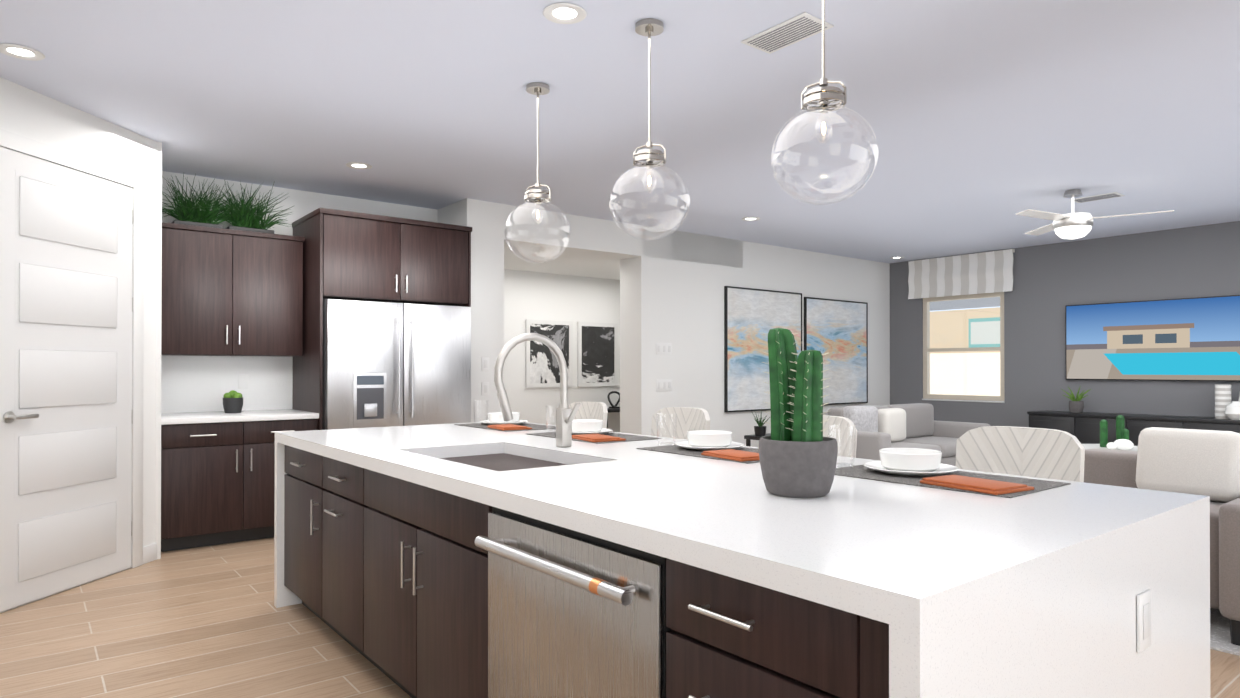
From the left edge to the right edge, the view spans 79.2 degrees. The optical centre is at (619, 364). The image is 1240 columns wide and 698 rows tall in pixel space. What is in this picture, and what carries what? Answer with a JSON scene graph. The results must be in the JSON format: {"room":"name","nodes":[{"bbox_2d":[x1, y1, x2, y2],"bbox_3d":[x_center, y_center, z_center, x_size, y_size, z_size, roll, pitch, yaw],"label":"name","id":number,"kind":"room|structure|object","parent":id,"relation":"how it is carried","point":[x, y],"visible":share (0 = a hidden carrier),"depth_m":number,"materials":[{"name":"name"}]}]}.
{"room":"kitchen","nodes":[
{"label":"kitchen","id":0,"kind":"room"},
{"bbox_2d":[0,77,156,612],"bbox_3d":[-3.288,-0.102,3.449,0.150,2.740,3.006,0,0,7],"label":"wall","id":1,"kind":"structure","parent":0,"point":[30,114],"depth_m":4.64,"materials":[{"name":"white paint"}]},
{"bbox_2d":[0,129,143,611],"bbox_3d":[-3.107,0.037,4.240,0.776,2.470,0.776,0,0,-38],"label":"pantry door","id":2,"kind":"structure","parent":1,"relation":"in","point":[71,353],"depth_m":4.21,"materials":[{"name":"white wood"}]},
{"bbox_2d":[143,543,156,563],"bbox_3d":[-3.208,1.213,3.422,0.014,0.110,2.986,0,0,7],"label":"baseboard","id":3,"kind":"structure","parent":1,"relation":"attached to","point":[149,553],"depth_m":4.83,"materials":[{"name":"white"}]},
{"bbox_2d":[156,142,161,558],"bbox_3d":[-3.379,-0.093,5.269,0.150,2.740,0.980,0,0,-38],"label":"wall","id":4,"kind":"structure","parent":0,"point":[158,328],"depth_m":4.92,"materials":[{"name":"white paint"}]},
{"bbox_2d":[161,171,437,356],"bbox_3d":[-2.726,-0.088,6.314,2.470,2.740,0.150,0,0,-38],"label":"wall","id":5,"kind":"structure","parent":0,"point":[303,203],"depth_m":6.19,"materials":[{"name":"white paint"}]},
{"bbox_2d":[161,222,304,355],"bbox_3d":[-2.995,-0.538,5.730,1.018,0.935,0.433,0,0,-38],"label":"upper cabinet","id":6,"kind":"object","parent":5,"relation":"attached to","point":[228,292],"visible":0.77,"depth_m":5.58,"materials":[{"name":"brown wood"}]},
{"bbox_2d":[162,173,292,233],"bbox_3d":[-2.945,-1.219,5.662,0.929,0.425,0.558,0,0,-38],"label":"grass","id":7,"kind":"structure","parent":6,"relation":"on","point":[243,217],"depth_m":5.67,"materials":[{"name":"green plant"}]},
{"bbox_2d":[292,207,471,306],"bbox_3d":[-1.998,-0.848,6.319,1.208,0.660,0.748,0,0,-38],"label":"upper cabinet","id":8,"kind":"object","parent":5,"relation":"attached to","point":[349,255],"depth_m":5.96,"materials":[{"name":"brown wood"}]},
{"bbox_2d":[438,198,503,422],"bbox_3d":[-1.751,-0.083,7.370,0.370,2.740,1.800,0,0,-38],"label":"wall","id":9,"kind":"structure","parent":0,"point":[484,220],"depth_m":6.67,"materials":[{"name":"white paint"}]},
{"bbox_2d":[482,357,488,370],"bbox_3d":[-1.194,-0.006,6.656,0.075,0.118,0.009,0,0,-38],"label":"light switch","id":10,"kind":"object","parent":9,"relation":"attached to","point":[485,363],"visible":1,"depth_m":6.65,"materials":[{"name":"white plastic"}]},
{"bbox_2d":[482,382,488,395],"bbox_3d":[-1.194,0.214,6.655,0.075,0.118,0.009,0,0,-38],"label":"light switch","id":11,"kind":"object","parent":9,"relation":"attached to","point":[485,388],"visible":1,"depth_m":6.65,"materials":[{"name":"white plastic"}]},
{"bbox_2d":[504,269,619,431],"bbox_3d":[-1.057,-0.074,9.161,3.680,2.740,0.150,0,0,-38],"label":"wall","id":12,"kind":"structure","parent":0,"point":[544,296],"depth_m":9.23,"materials":[{"name":"white paint"}]},
{"bbox_2d":[525,319,572,387],"bbox_3d":[-0.865,-0.134,9.201,0.670,0.820,0.023,0,0,-38],"label":"framed picture","id":13,"kind":"object","parent":12,"relation":"attached to","point":[542,367],"visible":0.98,"depth_m":9.18,"materials":[{"name":"white"}]},
{"bbox_2d":[577,322,617,386],"bbox_3d":[-0.284,-0.131,9.659,0.630,0.820,0.023,0,0,-38],"label":"framed picture","id":14,"kind":"object","parent":12,"relation":"attached to","point":[597,354],"visible":0.96,"depth_m":9.65,"materials":[{"name":"white"}]},
{"bbox_2d":[0,537,1239,697],"bbox_3d":[1.748,1.333,4.457,11.300,0.120,11.600,0,0,-38],"label":"floor","id":15,"kind":"structure","parent":0,"point":[212,621],"depth_m":3.42,"materials":[{"name":"brown wood"}]},
{"bbox_2d":[161,356,318,551],"bbox_3d":[-2.892,0.604,5.602,1.028,1.346,0.753,0,0,-38],"label":"base cabinet","id":16,"kind":"object","parent":15,"relation":"on","point":[217,475],"visible":0.62,"depth_m":5.36,"materials":[{"name":"brown wood"}]},
{"bbox_2d":[223,390,242,412],"bbox_3d":[-2.929,0.279,5.674,0.140,0.171,0.140,0,0,-38],"label":"potted plant","id":17,"kind":"object","parent":16,"relation":"on","point":[232,401],"visible":1,"depth_m":5.63,"materials":[{"name":"grey"}]},
{"bbox_2d":[238,374,247,388],"bbox_3d":[-3.001,0.133,5.970,0.075,0.115,0.006,0,0,-38],"label":"outlet","id":18,"kind":"object","parent":16,"relation":"attached to","point":[242,381],"visible":1,"depth_m":5.97,"materials":[{"name":"white plastic"}]},
{"bbox_2d":[322,299,470,429],"bbox_3d":[-1.939,0.388,6.238,1.181,1.763,0.822,0,0,-38],"label":"fridge","id":19,"kind":"object","parent":15,"relation":"on","point":[387,364],"visible":0.62,"depth_m":5.90,"materials":[{"name":"grey metal"}]},
{"bbox_2d":[568,402,607,428],"bbox_3d":[-0.384,0.766,5.005,0.551,1.021,0.502,0,0,-38],"label":"stool","id":20,"kind":"object","parent":15,"relation":"on","point":[593,410],"visible":0.15,"depth_m":5.14,"materials":[{"name":"beige fabric"}]},
{"bbox_2d":[607,408,619,428],"bbox_3d":[0.030,0.928,9.700,0.800,0.738,0.336,0,0,-38],"label":"console","id":21,"kind":"object","parent":15,"relation":"on","point":[613,410],"visible":0.06,"depth_m":9.40,"materials":[{"name":"black"}]},
{"bbox_2d":[607,391,619,407],"bbox_3d":[-0.073,0.448,9.624,0.198,0.220,0.100,0,0,-38],"label":"knot sculpture","id":22,"kind":"object","parent":21,"relation":"on","point":[610,402],"visible":0.96,"depth_m":9.61,"materials":[{"name":"black metal"}]},
{"bbox_2d":[651,407,709,439],"bbox_3d":[0.204,0.762,4.260,0.551,1.021,0.502,0,0,-38],"label":"stool","id":23,"kind":"object","parent":15,"relation":"on","point":[690,419],"visible":0.19,"depth_m":4.44,"materials":[{"name":"beige fabric"}]},
{"bbox_2d":[274,422,1209,697],"bbox_3d":[-0.151,0.808,2.953,1.468,0.914,3.650,0,0,-38],"label":"kitchen island","id":24,"kind":"object","parent":15,"relation":"on","point":[442,560],"visible":0.98,"depth_m":1.76,"materials":[{"name":"white stone"}]},
{"bbox_2d":[454,400,555,431],"bbox_3d":[-0.672,0.288,4.380,0.380,0.140,0.691,0,0,-38],"label":"place setting","id":25,"kind":"object","parent":24,"relation":"on","point":[495,421],"visible":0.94,"depth_m":4.36,"materials":[{"name":"white ceramic"}]},
{"bbox_2d":[494,333,580,446],"bbox_3d":[-0.336,0.109,3.094,0.361,0.486,0.138,0,0,-38],"label":"gooseneck faucet","id":26,"kind":"object","parent":24,"relation":"on","point":[565,415],"visible":1,"depth_m":3.17,"materials":[{"name":"grey metal"}]},
{"bbox_2d":[527,405,557,437],"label":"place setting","id":27,"kind":"object","parent":24,"relation":"on","point":[545,434],"depth_m":3.84,"materials":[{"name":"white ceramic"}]},
{"bbox_2d":[572,419,661,443],"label":"place setting","id":28,"kind":"object","parent":24,"relation":"on","point":[589,430],"depth_m":3.67,"materials":[{"name":"white ceramic"}]},
{"bbox_2d":[636,413,759,463],"bbox_3d":[0.388,0.281,3.038,0.380,0.140,0.691,0,0,-38],"label":"place setting","id":29,"kind":"object","parent":24,"relation":"on","point":[715,444],"visible":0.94,"depth_m":3.02,"materials":[{"name":"white ceramic"}]},
{"bbox_2d":[758,328,837,497],"bbox_3d":[0.475,0.122,2.026,0.208,0.450,0.225,0,0,-38],"label":"potted cactus","id":30,"kind":"object","parent":24,"relation":"on","point":[798,452],"visible":1,"depth_m":1.96,"materials":[{"name":"plant"}]},
{"bbox_2d":[828,425,1070,497],"bbox_3d":[0.946,0.278,2.332,0.380,0.140,0.691,0,0,-38],"label":"place setting","id":31,"kind":"object","parent":24,"relation":"on","point":[918,467],"visible":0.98,"depth_m":2.30,"materials":[{"name":"white ceramic"}]},
{"bbox_2d":[1137,589,1150,652],"bbox_3d":[1.161,0.567,1.659,0.075,0.125,0.008,0,0,-38],"label":"outlet","id":32,"kind":"object","parent":24,"relation":"attached to","point":[1143,620],"visible":1,"depth_m":1.65,"materials":[{"name":"white plastic"}]},
{"bbox_2d":[823,415,856,457],"bbox_3d":[0.793,0.759,3.514,0.551,1.021,0.502,0,0,-38],"label":"stool","id":33,"kind":"object","parent":15,"relation":"on","point":[837,422],"visible":0.06,"depth_m":3.53,"materials":[{"name":"beige fabric"}]},
{"bbox_2d":[955,426,1084,481],"bbox_3d":[1.382,0.755,2.769,0.551,1.021,0.502,0,0,-38],"label":"stool","id":34,"kind":"object","parent":15,"relation":"on","point":[1041,453],"visible":0.35,"depth_m":2.91,"materials":[{"name":"beige fabric"}]},
{"bbox_2d":[1027,410,1239,445],"bbox_3d":[5.839,0.913,7.677,0.451,0.748,3.000,0,0,-38],"label":"media console","id":35,"kind":"object","parent":15,"relation":"on","point":[1083,427],"visible":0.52,"depth_m":8.05,"materials":[{"name":"black wood"}]},
{"bbox_2d":[1063,387,1090,412],"bbox_3d":[5.159,0.392,8.494,0.285,0.300,0.296,0,0,-38],"label":"potted plant","id":36,"kind":"object","parent":35,"relation":"on","point":[1076,405],"visible":1,"depth_m":8.46,"materials":[{"name":"concrete"}]},
{"bbox_2d":[1215,384,1239,419],"bbox_3d":[6.063,0.287,7.341,0.390,0.500,0.400,0,0,-38],"label":"vase","id":37,"kind":"object","parent":35,"relation":"on","point":[1225,408],"visible":1,"depth_m":7.41,"materials":[{"name":"white ceramic"}]},
{"bbox_2d":[1210,608,1239,655],"bbox_3d":[3.819,1.270,5.264,4.250,0.011,5.900,0,0,-38],"label":"living room rug","id":38,"kind":"object","parent":15,"relation":"on","point":[1220,638],"depth_m":3.49,"materials":[{"name":"grey carpet"}]},
{"bbox_2d":[744,433,770,446],"bbox_3d":[1.580,0.980,7.205,0.480,0.587,0.600,0,0,-38],"label":"side table","id":39,"kind":"object","parent":38,"relation":"on","point":[748,438],"visible":0.12,"depth_m":7.27,"materials":[{"name":"black"}]},
{"bbox_2d":[753,409,770,435],"bbox_3d":[1.359,0.558,7.264,0.176,0.257,0.182,0,0,-38],"label":"potted plant","id":40,"kind":"object","parent":39,"relation":"on","point":[760,429],"visible":0.98,"depth_m":7.23,"materials":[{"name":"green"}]},
{"bbox_2d":[823,403,989,465],"bbox_3d":[3.037,0.855,8.153,2.200,0.847,1.000,0,0,-38],"label":"loveseat","id":41,"kind":"object","parent":38,"relation":"on","point":[913,425],"visible":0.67,"depth_m":7.94,"materials":[{"name":"beige fabric"}]},
{"bbox_2d":[1082,444,1137,450],"bbox_3d":[4.047,0.975,6.147,0.660,0.587,0.660,0,0,-38],"label":"pedestal side table","id":42,"kind":"object","parent":38,"relation":"on","point":[1091,446],"visible":0.02,"depth_m":6.17,"materials":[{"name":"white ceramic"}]},
{"bbox_2d":[1100,415,1133,449],"bbox_3d":[4.017,0.545,6.065,0.270,0.270,0.290,0,0,-38],"label":"decor","id":43,"kind":"object","parent":42,"relation":"on","point":[1122,442],"visible":0.96,"depth_m":6.11,"materials":[{"name":"green plant"}]},
{"bbox_2d":[1084,427,1239,645],"bbox_3d":[3.677,0.795,3.421,1.600,0.921,2.780,0,0,-38],"label":"sectional sofa","id":44,"kind":"object","parent":38,"relation":"on","point":[1196,462],"visible":0.38,"depth_m":3.80,"materials":[{"name":"beige fabric"}]},
{"bbox_2d":[0,0,1239,262],"bbox_3d":[1.748,-1.527,4.471,11.300,0.120,11.600,0,0,-38],"label":"ceiling","id":45,"kind":"structure","parent":0,"point":[986,120],"depth_m":4.23,"materials":[{"name":"white paint"}]},
{"bbox_2d":[0,43,44,60],"bbox_3d":[-2.813,-1.466,3.519,0.184,0.009,0.184,0,0,-38],"label":"recessed light","id":46,"kind":"object","parent":45,"relation":"in","point":[20,51],"visible":0.98,"depth_m":3.52,"materials":[{"name":"white plastic"}]},
{"bbox_2d":[346,162,371,168],"bbox_3d":[-1.912,-1.456,5.492,0.184,0.009,0.184,0,0,-38],"label":"recessed light","id":47,"kind":"object","parent":45,"relation":"in","point":[356,165],"visible":1,"depth_m":5.49,"materials":[{"name":"white"}]},
{"bbox_2d":[504,82,570,262],"bbox_3d":[-0.434,-1.003,3.956,0.350,0.932,0.350,0,0,-38],"label":"pendant light","id":48,"kind":"object","parent":45,"relation":"hanging from","point":[537,88],"visible":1,"depth_m":3.94,"materials":[{"name":"clear glass"}]},
{"bbox_2d":[543,3,586,23],"bbox_3d":[-0.231,-1.468,3.137,0.184,0.009,0.184,0,0,-38],"label":"recessed light","id":49,"kind":"object","parent":45,"relation":"in","point":[565,13],"visible":1,"depth_m":3.13,"materials":[{"name":"white plastic"}]},
{"bbox_2d":[609,18,689,239],"bbox_3d":[0.127,-1.006,3.246,0.350,0.932,0.350,0,0,-38],"label":"pendant light","id":50,"kind":"object","parent":45,"relation":"hanging from","point":[649,27],"visible":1,"depth_m":3.23,"materials":[{"name":"clear glass"}]},
{"bbox_2d":[742,217,759,220],"bbox_3d":[1.300,-1.447,7.442,0.184,0.009,0.184,0,0,-38],"label":"recessed light","id":51,"kind":"object","parent":45,"relation":"in","point":[751,218],"visible":0.98,"depth_m":7.43,"materials":[{"name":"white"}]},
{"bbox_2d":[741,12,833,53],"bbox_3d":[0.739,-1.467,3.329,0.200,0.008,0.360,0,0,-38],"label":"ceiling vent","id":52,"kind":"object","parent":45,"relation":"in","point":[793,30],"visible":0.98,"depth_m":3.31,"materials":[{"name":"white metal"}]},
{"bbox_2d":[771,0,877,204],"bbox_3d":[0.688,-1.010,2.535,0.350,0.932,0.350,0,0,-38],"label":"pendant light","id":53,"kind":"object","parent":45,"relation":"hanging from","point":[823,93],"visible":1,"depth_m":2.52,"materials":[{"name":"clear glass"}]},
{"bbox_2d":[1015,189,1173,238],"bbox_3d":[3.743,-1.253,6.173,1.161,0.409,1.216,0,0,-38],"label":"fan","id":54,"kind":"object","parent":45,"relation":"hanging from","point":[1072,225],"visible":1,"depth_m":6.18,"materials":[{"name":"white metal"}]},
{"bbox_2d":[1070,192,1124,202],"bbox_3d":[4.146,-1.452,6.517,0.200,0.008,0.360,0,0,-38],"label":"ceiling vent","id":55,"kind":"object","parent":45,"relation":"in","point":[1097,197],"visible":0.96,"depth_m":6.49,"materials":[{"name":"white"}]},
{"bbox_2d":[504,204,742,279],"bbox_3d":[-0.366,-1.287,8.470,3.160,0.319,1.800,0,0,-38],"label":"wall","id":56,"kind":"structure","parent":0,"point":[597,248],"depth_m":7.69,"materials":[{"name":"white paint"}]},
{"bbox_2d":[620,227,889,446],"bbox_3d":[1.971,-0.073,9.393,4.740,2.740,0.360,0,0,-38],"label":"wall","id":57,"kind":"structure","parent":0,"point":[678,304],"depth_m":8.36,"materials":[{"name":"white paint"}]},
{"bbox_2d":[656,343,671,354],"bbox_3d":[0.465,-0.168,7.968,0.213,0.120,0.009,0,0,-38],"label":"switch plate","id":58,"kind":"object","parent":57,"relation":"attached to","point":[663,348],"visible":1,"depth_m":7.96,"materials":[{"name":"white plastic"}]},
{"bbox_2d":[656,379,671,391],"bbox_3d":[0.465,0.220,7.966,0.213,0.125,0.009,0,0,-38],"label":"switch plate","id":59,"kind":"object","parent":57,"relation":"attached to","point":[663,385],"visible":1,"depth_m":7.96,"materials":[{"name":"white plastic"}]},
{"bbox_2d":[724,286,801,412],"bbox_3d":[1.733,-0.175,8.953,1.360,1.440,0.033,0,0,-38],"label":"picture","id":60,"kind":"object","parent":57,"relation":"attached to","point":[751,315],"visible":0.85,"depth_m":8.79,"materials":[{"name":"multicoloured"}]},
{"bbox_2d":[804,297,867,404],"bbox_3d":[2.848,-0.165,9.833,1.340,1.370,0.033,0,0,-38],"label":"picture","id":61,"kind":"object","parent":57,"relation":"attached to","point":[837,330],"visible":0.75,"depth_m":9.86,"materials":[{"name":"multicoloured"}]},
{"bbox_2d":[890,221,1239,426],"bbox_3d":[6.720,-0.084,7.084,0.150,2.740,9.450,0,0,-38],"label":"wall","id":62,"kind":"structure","parent":0,"point":[1051,282],"depth_m":8.77,"materials":[{"name":"grey paint"}]},
{"bbox_2d":[908,249,1014,298],"bbox_3d":[4.431,-1.167,9.812,0.059,0.523,1.400,0,0,-38],"label":"shade valance","id":63,"kind":"object","parent":62,"relation":"attached to","point":[982,272],"visible":0.98,"depth_m":9.76,"materials":[{"name":"beige fabric"}]},
{"bbox_2d":[922,292,1004,402],"bbox_3d":[4.500,-0.220,9.836,0.102,1.400,1.099,0,0,-38],"label":"window unit","id":64,"kind":"structure","parent":62,"relation":"in","point":[927,350],"depth_m":9.87,"materials":[{"name":"glass"}]},
{"bbox_2d":[1065,295,1239,380],"bbox_3d":[5.839,-0.264,8.039,0.045,0.870,1.940,0,0,-38],"label":"television","id":65,"kind":"object","parent":62,"relation":"attached to","point":[1190,339],"visible":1,"depth_m":8.08,"materials":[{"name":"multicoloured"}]},
{"label":"outside","id":66,"kind":"structure","parent":0,"visible":0},
{"bbox_2d":[930,297,999,395],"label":"window","id":67,"kind":"structure","parent":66,"point":[976,365],"depth_m":12.14,"materials":[{"name":"clear glass"}]}
]}

